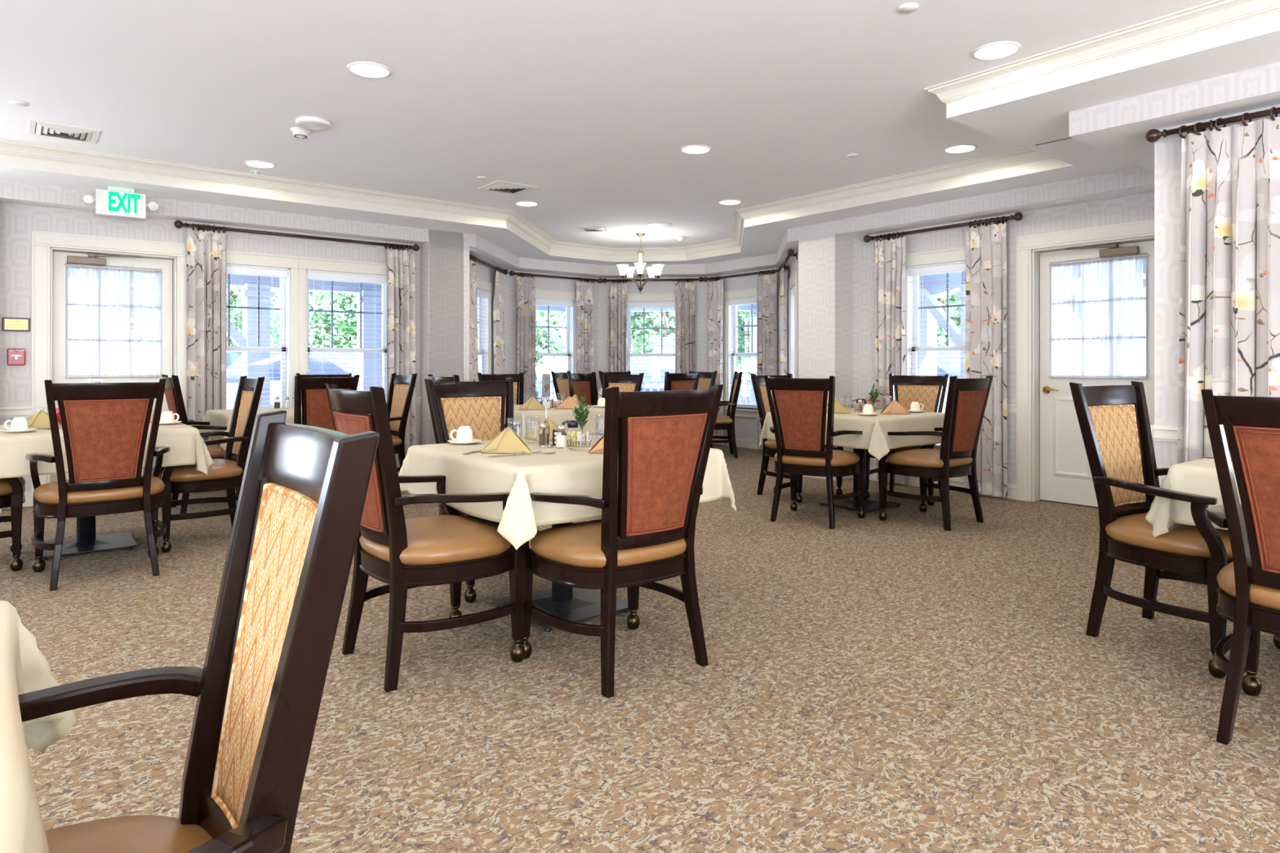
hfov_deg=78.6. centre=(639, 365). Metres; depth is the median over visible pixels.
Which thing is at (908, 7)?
sprinkler cover
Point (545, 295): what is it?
window
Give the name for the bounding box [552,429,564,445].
rack
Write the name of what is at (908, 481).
baseboard
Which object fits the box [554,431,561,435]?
tub
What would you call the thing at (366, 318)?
porch post
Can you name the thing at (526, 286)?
curtain
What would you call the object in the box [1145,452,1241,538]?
tablecloth
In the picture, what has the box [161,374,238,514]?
dining chair
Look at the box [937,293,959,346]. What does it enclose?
leafy tree
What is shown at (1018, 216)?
curtain rod
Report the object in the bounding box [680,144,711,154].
recessed light
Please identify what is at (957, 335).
porch post
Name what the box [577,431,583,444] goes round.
packet
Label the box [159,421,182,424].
saucer
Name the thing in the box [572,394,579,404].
folded napkin
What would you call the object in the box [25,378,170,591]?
dining chair
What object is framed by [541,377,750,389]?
ground
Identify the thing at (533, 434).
folded napkin
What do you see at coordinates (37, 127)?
ceiling vent
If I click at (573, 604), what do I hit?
dining table
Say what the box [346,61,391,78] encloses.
recessed light
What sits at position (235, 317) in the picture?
leafy tree
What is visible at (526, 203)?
recessed light
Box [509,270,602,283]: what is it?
curtain rod
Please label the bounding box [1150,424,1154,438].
trim
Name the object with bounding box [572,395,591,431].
plant
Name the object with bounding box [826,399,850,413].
folded napkin
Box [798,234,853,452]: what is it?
wall
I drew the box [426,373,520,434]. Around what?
dining chair
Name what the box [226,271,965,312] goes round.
porch roof
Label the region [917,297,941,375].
building
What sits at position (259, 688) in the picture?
dining chair
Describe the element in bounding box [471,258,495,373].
wall
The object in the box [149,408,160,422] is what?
folded napkin
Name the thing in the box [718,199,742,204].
recessed light
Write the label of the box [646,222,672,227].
recessed light
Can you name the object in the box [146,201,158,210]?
lamp
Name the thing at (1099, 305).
sheer curtain
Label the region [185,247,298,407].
window
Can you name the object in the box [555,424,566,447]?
salt shaker
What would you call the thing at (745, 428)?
wall
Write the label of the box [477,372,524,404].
dining chair
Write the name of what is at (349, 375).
dining chair
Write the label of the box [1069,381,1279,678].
dining chair
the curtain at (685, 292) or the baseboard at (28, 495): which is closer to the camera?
the baseboard at (28, 495)
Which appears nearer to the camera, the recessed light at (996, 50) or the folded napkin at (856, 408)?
the recessed light at (996, 50)
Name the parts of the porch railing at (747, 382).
rail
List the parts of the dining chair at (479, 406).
leg, seat frame, rail, leg, leg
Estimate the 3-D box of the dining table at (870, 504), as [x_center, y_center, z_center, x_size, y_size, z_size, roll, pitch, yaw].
[1.799,0.771,6.412,1.060,0.758,1.060,0,0,-39]
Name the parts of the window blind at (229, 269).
ladder cord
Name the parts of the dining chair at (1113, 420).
leg, rail, rail, leg, armrest, armrest, seat, seat frame, leg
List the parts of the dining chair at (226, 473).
leg, seat, seat frame, armrest, armrest, rail, leg, rail, leg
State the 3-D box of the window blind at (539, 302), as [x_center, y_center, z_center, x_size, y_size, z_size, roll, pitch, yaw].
[-1.262,-0.180,11.209,0.696,1.500,0.064,0,0,-39]
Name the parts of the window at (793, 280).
sash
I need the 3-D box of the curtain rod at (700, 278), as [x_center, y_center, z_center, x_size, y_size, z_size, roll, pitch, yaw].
[0.189,-1.254,11.547,1.490,0.088,0.122,0,0,6]
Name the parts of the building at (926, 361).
moulding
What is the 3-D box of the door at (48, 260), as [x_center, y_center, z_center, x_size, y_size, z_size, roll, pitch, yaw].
[-4.564,0.022,6.810,1.160,2.255,0.186,0,0,-39]
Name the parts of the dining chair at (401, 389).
leg, rail, seat, seat frame, armrest, rail, leg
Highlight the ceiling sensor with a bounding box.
[294,115,330,129]
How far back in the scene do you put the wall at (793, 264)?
9.76 m
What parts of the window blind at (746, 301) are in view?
rail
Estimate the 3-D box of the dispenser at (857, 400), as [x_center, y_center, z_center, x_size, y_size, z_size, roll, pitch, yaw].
[1.800,0.327,6.424,0.118,0.116,0.068,0,0,-1]
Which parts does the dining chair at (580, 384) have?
leg, rail, leg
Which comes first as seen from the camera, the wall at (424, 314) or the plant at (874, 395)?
the plant at (874, 395)
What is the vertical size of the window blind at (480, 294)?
1.500 m
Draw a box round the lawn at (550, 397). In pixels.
[549,390,556,399]
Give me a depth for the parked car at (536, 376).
15.58 m
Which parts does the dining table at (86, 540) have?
plate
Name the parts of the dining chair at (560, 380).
leg, rail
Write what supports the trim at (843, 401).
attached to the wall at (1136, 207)
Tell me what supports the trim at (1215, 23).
attached to the crown molding at (1264, 79)
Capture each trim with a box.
[0,0,1279,262]
[0,395,421,417]
[827,398,853,405]
[853,398,1016,414]
[1035,137,1071,145]
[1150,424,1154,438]
[1152,425,1177,442]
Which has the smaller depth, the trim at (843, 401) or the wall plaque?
the wall plaque
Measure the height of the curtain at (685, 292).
2.350 m
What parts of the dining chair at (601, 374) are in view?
leg, rail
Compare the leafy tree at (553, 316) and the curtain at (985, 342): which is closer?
the curtain at (985, 342)
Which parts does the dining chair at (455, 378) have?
rail, leg, armrest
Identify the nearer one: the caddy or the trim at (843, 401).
the caddy
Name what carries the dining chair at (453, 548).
on the floor
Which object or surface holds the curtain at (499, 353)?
hanging from the curtain rod at (475, 259)
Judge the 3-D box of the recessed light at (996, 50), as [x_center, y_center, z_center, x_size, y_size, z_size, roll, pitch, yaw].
[1.841,-1.626,4.046,0.236,0.008,0.236,0,0,-39]
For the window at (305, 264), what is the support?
in the wall at (17, 221)
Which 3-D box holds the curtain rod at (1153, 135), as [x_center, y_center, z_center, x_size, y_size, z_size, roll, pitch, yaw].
[3.590,-1.249,3.342,0.137,0.088,2.510,0,0,-39]
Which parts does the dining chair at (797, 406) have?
armrest, leg, leg, rail, rail, seat frame, seat, leg, armrest, leg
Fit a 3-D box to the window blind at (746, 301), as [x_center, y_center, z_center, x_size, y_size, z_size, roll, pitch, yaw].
[1.505,-0.180,10.937,0.064,1.500,0.696,0,0,-39]
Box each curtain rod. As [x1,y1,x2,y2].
[173,219,419,251]
[469,254,507,274]
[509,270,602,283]
[602,276,702,283]
[702,268,779,281]
[777,248,797,271]
[863,212,1022,242]
[1145,106,1279,142]
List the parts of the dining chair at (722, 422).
seat frame, seat, armrest, armrest, leg, leg, rail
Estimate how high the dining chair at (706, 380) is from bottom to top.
1.079 m
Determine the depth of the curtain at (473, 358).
9.07 m
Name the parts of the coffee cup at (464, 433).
handle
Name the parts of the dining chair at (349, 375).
rail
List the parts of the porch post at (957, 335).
moulding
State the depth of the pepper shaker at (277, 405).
6.99 m
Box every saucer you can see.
[1,427,37,432]
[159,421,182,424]
[447,439,481,444]
[857,412,879,415]
[907,409,924,412]
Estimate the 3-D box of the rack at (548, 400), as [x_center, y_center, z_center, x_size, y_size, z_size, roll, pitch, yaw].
[-0.827,0.347,7.188,0.050,0.075,0.046,0,0,1]
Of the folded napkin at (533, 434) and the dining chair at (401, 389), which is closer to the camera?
the folded napkin at (533, 434)
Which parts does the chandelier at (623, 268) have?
lamp shade, lamp shade, arm, lamp shade, arm, lamp shade, lamp shade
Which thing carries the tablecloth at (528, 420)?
on the dining table
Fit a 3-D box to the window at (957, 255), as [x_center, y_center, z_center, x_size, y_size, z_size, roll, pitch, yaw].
[2.829,-0.175,7.285,0.220,1.790,0.980,0,0,-39]
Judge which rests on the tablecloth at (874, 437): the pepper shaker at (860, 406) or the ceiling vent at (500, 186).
the pepper shaker at (860, 406)
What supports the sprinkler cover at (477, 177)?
attached to the ceiling at (591, 104)
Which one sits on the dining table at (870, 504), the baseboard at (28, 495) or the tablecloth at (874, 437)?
the tablecloth at (874, 437)
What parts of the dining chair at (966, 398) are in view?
leg, armrest, leg, seat frame, seat, armrest, leg, rail, rail, leg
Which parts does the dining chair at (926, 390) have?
leg, seat frame, leg, seat, rail, leg, leg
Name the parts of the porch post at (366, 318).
moulding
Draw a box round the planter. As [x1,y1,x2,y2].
[55,408,61,425]
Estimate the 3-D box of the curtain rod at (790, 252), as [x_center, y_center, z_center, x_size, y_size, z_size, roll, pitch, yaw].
[1.785,-1.254,9.463,0.122,0.088,1.600,0,0,6]
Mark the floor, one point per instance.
(904, 682)
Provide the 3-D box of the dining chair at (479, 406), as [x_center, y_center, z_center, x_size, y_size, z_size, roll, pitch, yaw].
[-0.781,0.611,4.181,0.672,1.079,0.638,0,0,-39]
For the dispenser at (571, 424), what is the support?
on the tablecloth at (566, 471)
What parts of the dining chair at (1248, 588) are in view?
armrest, leg, rail, seat frame, seat, leg, rail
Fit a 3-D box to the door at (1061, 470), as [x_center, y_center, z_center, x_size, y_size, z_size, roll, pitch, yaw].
[3.657,0.022,6.283,0.186,2.255,1.190,0,0,-39]
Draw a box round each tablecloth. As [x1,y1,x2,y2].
[0,422,213,478]
[0,600,77,852]
[198,407,302,451]
[398,433,737,550]
[504,404,604,438]
[758,408,944,460]
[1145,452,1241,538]
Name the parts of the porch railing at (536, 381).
rail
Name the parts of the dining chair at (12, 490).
seat frame, seat, leg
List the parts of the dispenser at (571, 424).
handle, spout lid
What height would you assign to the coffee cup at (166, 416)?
0.079 m
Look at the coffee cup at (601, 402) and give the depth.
7.19 m
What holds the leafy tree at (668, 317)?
on the ground at (742, 378)
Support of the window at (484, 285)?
in the wall at (484, 272)
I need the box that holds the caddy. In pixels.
[565,434,593,446]
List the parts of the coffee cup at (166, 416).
handle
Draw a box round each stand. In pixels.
[88,379,103,382]
[538,373,553,447]
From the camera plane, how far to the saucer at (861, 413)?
5.98 m
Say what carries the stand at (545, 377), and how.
on the tablecloth at (566, 471)
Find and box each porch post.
[226,282,274,408]
[352,289,382,391]
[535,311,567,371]
[747,308,756,404]
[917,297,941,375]
[919,284,965,377]
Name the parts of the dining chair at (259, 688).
armrest, seat, rail, leg, armrest, rail, leg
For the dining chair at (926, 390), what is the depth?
6.96 m
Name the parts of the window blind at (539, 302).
ladder cord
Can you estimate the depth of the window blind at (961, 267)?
7.27 m
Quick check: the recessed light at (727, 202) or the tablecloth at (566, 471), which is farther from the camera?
the recessed light at (727, 202)
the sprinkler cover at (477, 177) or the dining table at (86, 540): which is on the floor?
the dining table at (86, 540)
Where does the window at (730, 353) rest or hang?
in the wall at (745, 428)
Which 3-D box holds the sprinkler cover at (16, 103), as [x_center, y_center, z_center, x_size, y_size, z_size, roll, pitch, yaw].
[-3.858,-1.625,4.854,0.100,0.009,0.100,0,0,-39]
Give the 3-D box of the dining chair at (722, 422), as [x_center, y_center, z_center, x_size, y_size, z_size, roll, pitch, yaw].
[0.983,0.611,9.946,0.638,1.079,0.672,0,0,0]
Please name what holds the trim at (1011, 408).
attached to the wall at (1136, 207)
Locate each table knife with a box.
[462,449,482,454]
[487,453,533,457]
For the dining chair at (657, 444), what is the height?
1.079 m
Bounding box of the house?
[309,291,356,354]
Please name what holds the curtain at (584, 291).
hanging from the curtain rod at (512, 273)
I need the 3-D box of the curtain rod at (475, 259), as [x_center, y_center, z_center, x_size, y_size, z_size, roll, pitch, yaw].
[-1.921,-1.254,9.711,0.122,0.088,1.700,0,0,6]
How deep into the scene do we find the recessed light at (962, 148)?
5.85 m
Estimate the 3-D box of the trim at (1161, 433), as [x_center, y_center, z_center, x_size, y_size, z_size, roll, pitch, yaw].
[4.542,0.376,2.240,0.034,0.088,5.400,0,0,-39]
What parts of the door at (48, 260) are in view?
panel, closer arm, raised panel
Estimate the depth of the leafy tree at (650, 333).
38.22 m
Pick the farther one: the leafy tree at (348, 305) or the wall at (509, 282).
the leafy tree at (348, 305)
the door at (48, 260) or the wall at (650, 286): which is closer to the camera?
the door at (48, 260)
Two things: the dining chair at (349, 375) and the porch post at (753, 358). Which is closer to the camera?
the dining chair at (349, 375)
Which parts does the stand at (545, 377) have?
rod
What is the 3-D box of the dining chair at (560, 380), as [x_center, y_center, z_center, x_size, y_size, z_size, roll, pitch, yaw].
[-0.780,0.611,10.151,0.638,1.079,0.672,0,0,19]
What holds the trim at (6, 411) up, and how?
attached to the wall at (17, 221)
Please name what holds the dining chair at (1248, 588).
on the floor
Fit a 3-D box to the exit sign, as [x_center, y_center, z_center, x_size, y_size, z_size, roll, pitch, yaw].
[-4.214,-1.333,6.358,0.509,0.235,0.100,0,0,-39]
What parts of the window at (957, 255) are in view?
sash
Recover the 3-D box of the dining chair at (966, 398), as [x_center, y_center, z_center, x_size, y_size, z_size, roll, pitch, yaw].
[2.185,0.611,5.763,0.672,1.079,0.638,0,0,-39]
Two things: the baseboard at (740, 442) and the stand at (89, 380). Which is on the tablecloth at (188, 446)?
the stand at (89, 380)
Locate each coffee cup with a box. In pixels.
[4,417,28,430]
[160,411,179,422]
[449,426,473,441]
[597,397,604,405]
[862,404,873,413]
[910,401,924,410]
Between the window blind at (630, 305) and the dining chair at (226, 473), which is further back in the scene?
the window blind at (630, 305)
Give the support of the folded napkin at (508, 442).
on the tablecloth at (566, 471)
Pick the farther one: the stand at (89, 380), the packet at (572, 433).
the stand at (89, 380)
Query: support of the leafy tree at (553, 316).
on the ground at (742, 378)
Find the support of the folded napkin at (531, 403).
on the tablecloth at (528, 420)
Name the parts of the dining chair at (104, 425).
leg, armrest, leg, seat frame, seat, rail, rail, leg, leg, armrest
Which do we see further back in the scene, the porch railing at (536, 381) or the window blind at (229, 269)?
the porch railing at (536, 381)
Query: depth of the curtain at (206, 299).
7.11 m
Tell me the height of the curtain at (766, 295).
2.350 m
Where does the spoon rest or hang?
on the tablecloth at (566, 471)
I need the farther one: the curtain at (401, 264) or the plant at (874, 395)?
the curtain at (401, 264)
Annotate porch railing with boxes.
[535,380,554,401]
[642,380,750,404]
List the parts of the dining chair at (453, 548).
leg, rail, rail, leg, armrest, seat, seat frame, armrest, leg, leg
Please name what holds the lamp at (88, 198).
attached to the exit sign
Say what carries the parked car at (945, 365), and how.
on the ground at (742, 378)
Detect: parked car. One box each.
[226,351,356,408]
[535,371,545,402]
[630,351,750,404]
[937,351,959,412]
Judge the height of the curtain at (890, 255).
2.350 m
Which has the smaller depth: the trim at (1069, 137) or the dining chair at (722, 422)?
the trim at (1069, 137)
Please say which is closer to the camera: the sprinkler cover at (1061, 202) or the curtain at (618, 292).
the sprinkler cover at (1061, 202)
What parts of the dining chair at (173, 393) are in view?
rail, leg, leg, armrest, armrest, seat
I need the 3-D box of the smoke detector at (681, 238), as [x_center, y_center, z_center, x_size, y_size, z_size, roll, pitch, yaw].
[0.518,-1.605,9.937,0.140,0.050,0.140,0,0,-39]
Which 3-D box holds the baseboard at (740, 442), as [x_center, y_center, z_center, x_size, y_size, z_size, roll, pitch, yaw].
[1.465,1.087,10.930,0.020,0.125,1.500,0,0,-39]
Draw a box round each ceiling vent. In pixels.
[26,119,101,143]
[477,180,537,194]
[576,225,609,231]
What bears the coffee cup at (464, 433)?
on the saucer at (451, 441)
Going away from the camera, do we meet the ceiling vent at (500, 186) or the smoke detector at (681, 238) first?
the ceiling vent at (500, 186)
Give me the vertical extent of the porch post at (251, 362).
2.272 m
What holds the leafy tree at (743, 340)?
on the ground at (742, 378)
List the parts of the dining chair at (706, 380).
rail, leg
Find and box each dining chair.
[0,476,25,570]
[17,409,379,852]
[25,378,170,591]
[151,375,264,552]
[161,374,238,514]
[293,374,359,431]
[295,372,351,407]
[324,383,526,692]
[386,373,417,492]
[424,377,541,603]
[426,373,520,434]
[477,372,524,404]
[520,384,723,697]
[551,370,572,401]
[566,371,598,405]
[596,372,644,435]
[598,370,631,388]
[663,371,700,391]
[688,370,717,448]
[711,371,742,457]
[750,373,843,502]
[764,375,865,528]
[866,373,949,505]
[878,375,993,531]
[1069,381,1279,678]
[1200,389,1279,745]
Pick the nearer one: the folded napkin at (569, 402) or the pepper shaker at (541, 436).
the pepper shaker at (541, 436)
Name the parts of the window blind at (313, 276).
ladder cord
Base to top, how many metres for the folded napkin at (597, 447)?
0.116 m
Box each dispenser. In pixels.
[561,419,584,435]
[852,398,866,407]
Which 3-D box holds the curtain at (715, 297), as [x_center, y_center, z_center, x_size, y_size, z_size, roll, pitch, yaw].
[1.088,-0.050,11.274,0.090,2.350,0.310,0,0,-39]
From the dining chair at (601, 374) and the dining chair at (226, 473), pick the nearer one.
the dining chair at (226, 473)
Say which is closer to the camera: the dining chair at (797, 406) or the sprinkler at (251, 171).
the dining chair at (797, 406)
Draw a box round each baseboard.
[1,472,399,509]
[711,438,763,449]
[802,467,1016,499]
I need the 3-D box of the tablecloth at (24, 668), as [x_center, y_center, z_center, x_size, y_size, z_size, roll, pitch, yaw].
[-1.134,0.533,0.557,1.249,0.295,1.249,0,0,-39]
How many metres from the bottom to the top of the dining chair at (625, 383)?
1.079 m
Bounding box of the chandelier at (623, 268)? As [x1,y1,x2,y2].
[616,232,664,293]
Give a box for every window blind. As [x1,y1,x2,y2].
[226,266,287,408]
[307,271,386,403]
[477,290,487,371]
[535,299,573,403]
[627,302,675,389]
[728,297,757,406]
[907,262,965,413]
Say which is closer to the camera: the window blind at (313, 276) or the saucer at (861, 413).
the saucer at (861, 413)
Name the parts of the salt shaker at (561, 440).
lid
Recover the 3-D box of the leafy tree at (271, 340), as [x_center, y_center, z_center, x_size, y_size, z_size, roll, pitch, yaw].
[-10.608,-0.142,21.920,2.544,2.750,2.583,0,0,11]
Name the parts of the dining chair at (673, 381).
leg, rail, leg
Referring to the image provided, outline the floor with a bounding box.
[0,444,1279,852]
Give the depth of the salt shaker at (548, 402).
7.04 m
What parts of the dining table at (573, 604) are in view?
plate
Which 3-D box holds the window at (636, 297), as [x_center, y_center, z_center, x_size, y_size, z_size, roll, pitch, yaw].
[0.186,-0.175,11.659,1.040,1.790,0.220,0,0,6]
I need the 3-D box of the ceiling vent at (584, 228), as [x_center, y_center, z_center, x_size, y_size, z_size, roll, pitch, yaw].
[-0.554,-1.622,9.307,0.340,0.016,0.340,0,0,6]
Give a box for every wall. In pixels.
[0,202,420,491]
[420,229,469,444]
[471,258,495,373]
[502,270,599,387]
[599,276,707,387]
[707,267,786,439]
[786,248,798,377]
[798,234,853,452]
[853,191,1154,502]
[1154,104,1279,486]
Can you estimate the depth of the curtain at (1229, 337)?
4.02 m
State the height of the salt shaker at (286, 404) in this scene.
0.107 m
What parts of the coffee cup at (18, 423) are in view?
handle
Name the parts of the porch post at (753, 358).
moulding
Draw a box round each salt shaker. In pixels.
[284,396,289,408]
[544,397,550,408]
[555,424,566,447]
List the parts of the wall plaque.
plate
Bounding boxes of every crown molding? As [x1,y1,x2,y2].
[0,61,1279,275]
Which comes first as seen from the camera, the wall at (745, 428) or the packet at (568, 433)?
the packet at (568, 433)
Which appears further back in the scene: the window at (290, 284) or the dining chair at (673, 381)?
the dining chair at (673, 381)
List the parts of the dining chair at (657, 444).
leg, armrest, seat, seat frame, leg, leg, rail, rail, leg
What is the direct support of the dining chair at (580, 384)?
on the floor
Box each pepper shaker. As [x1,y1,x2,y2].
[274,396,279,408]
[538,422,548,444]
[858,404,862,411]
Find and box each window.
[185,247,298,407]
[298,256,386,402]
[476,277,493,373]
[535,288,576,404]
[627,293,675,369]
[723,287,757,417]
[787,271,797,377]
[905,246,980,437]
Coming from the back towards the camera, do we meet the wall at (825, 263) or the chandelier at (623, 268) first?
the chandelier at (623, 268)
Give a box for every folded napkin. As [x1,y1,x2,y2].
[26,409,62,428]
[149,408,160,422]
[480,426,533,453]
[518,396,545,409]
[524,417,567,440]
[555,395,579,408]
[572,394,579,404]
[587,435,604,453]
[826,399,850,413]
[853,396,876,410]
[880,400,910,413]
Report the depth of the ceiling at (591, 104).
4.61 m
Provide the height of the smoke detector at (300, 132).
0.060 m
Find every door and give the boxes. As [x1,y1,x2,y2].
[31,230,186,506]
[1016,218,1154,508]
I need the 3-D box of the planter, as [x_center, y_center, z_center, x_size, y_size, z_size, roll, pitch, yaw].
[-3.593,0.286,4.900,0.120,0.197,0.120,0,0,-39]
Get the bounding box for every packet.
[567,431,572,444]
[571,431,577,445]
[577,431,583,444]
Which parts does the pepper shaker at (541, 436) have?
lid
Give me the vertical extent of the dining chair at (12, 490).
1.079 m
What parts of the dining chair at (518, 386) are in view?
leg, rail, leg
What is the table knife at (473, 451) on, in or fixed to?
on the tablecloth at (566, 471)
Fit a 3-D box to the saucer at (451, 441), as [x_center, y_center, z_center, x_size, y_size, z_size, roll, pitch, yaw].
[-0.862,0.376,3.849,0.166,0.017,0.166,0,0,-39]
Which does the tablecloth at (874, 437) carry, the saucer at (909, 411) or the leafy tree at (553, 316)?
the saucer at (909, 411)
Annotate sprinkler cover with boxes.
[7,100,28,106]
[476,176,486,179]
[847,153,857,157]
[897,2,918,13]
[1055,200,1071,204]
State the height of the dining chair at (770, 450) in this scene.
1.079 m
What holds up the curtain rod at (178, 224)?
attached to the crown molding at (1264, 79)
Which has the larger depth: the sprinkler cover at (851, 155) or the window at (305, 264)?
the window at (305, 264)
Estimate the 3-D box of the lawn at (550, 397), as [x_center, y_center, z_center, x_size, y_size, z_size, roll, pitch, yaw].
[14.692,1.258,27.210,53.000,0.015,44.000,0,0,-39]
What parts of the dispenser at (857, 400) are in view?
spout lid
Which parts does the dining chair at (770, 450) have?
leg, armrest, rail, leg, leg, seat, seat frame, leg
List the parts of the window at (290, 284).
sash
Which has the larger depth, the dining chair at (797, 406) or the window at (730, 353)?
the window at (730, 353)
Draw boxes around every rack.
[546,399,552,407]
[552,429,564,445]
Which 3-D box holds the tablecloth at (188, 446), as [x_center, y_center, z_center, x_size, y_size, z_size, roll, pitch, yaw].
[-3.490,0.533,4.931,1.249,0.295,1.249,0,0,-39]
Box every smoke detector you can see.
[290,126,311,138]
[675,235,686,241]
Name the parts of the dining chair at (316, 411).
leg, rail, leg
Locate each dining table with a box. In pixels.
[41,515,137,560]
[492,521,629,631]
[817,448,902,513]
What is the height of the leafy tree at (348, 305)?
4.278 m
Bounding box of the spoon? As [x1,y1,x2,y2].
[515,451,555,456]
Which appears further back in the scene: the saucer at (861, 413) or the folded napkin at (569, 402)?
the folded napkin at (569, 402)
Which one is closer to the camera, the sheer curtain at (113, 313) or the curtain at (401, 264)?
the sheer curtain at (113, 313)
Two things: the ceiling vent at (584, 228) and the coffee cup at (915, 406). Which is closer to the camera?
the coffee cup at (915, 406)
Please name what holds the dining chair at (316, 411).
on the floor
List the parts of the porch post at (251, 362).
moulding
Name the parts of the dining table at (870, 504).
plate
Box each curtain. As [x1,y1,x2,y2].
[63,262,163,378]
[186,229,226,440]
[386,248,415,472]
[469,259,478,381]
[493,270,505,373]
[516,275,536,404]
[575,280,593,373]
[608,282,627,372]
[675,281,695,373]
[707,280,723,444]
[756,273,777,448]
[778,267,786,375]
[875,236,906,484]
[964,222,1007,497]
[1048,252,1149,379]
[1177,116,1279,463]
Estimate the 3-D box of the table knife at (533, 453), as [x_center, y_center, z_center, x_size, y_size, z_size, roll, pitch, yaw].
[-0.547,0.381,3.352,0.228,0.005,0.018,0,0,-39]
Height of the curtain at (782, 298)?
2.350 m
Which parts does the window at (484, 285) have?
sash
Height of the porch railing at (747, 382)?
0.845 m
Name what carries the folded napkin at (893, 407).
on the tablecloth at (874, 437)
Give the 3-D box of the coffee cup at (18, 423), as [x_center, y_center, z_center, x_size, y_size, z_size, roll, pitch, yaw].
[-3.587,0.339,4.512,0.102,0.079,0.083,0,0,-11]
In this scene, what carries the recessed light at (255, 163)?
in the ceiling at (591, 104)
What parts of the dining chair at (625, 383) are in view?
leg, rail, leg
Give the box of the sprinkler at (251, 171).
[249,169,261,173]
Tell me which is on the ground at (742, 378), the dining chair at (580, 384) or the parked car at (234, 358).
the parked car at (234, 358)
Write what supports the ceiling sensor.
attached to the ceiling at (591, 104)
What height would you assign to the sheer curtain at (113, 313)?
0.980 m
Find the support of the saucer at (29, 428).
on the tablecloth at (188, 446)
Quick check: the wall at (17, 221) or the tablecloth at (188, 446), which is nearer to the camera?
the tablecloth at (188, 446)
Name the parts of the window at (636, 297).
casing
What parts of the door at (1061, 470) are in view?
handle, lever, raised panel, closer arm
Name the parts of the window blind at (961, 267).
ladder cord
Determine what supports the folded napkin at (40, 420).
on the tablecloth at (188, 446)
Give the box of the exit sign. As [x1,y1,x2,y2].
[83,186,158,218]
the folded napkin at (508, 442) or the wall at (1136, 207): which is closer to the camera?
the folded napkin at (508, 442)
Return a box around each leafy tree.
[226,286,279,346]
[237,317,279,346]
[275,290,356,354]
[535,311,565,369]
[631,311,744,353]
[631,315,675,352]
[736,311,750,375]
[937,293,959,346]
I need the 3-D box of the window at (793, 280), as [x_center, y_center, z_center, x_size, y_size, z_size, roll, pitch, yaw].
[1.884,-0.175,9.352,0.220,1.790,1.040,0,0,6]
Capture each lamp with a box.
[83,194,95,204]
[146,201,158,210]
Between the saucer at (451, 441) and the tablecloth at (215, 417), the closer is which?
the saucer at (451, 441)
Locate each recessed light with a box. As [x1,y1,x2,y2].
[244,160,275,168]
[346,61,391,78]
[515,200,538,206]
[646,222,672,227]
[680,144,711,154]
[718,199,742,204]
[943,143,977,153]
[971,40,1021,60]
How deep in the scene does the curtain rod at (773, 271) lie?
10.86 m
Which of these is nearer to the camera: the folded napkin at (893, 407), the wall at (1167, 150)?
the wall at (1167, 150)
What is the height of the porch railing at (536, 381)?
0.845 m
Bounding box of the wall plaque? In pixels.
[2,317,30,331]

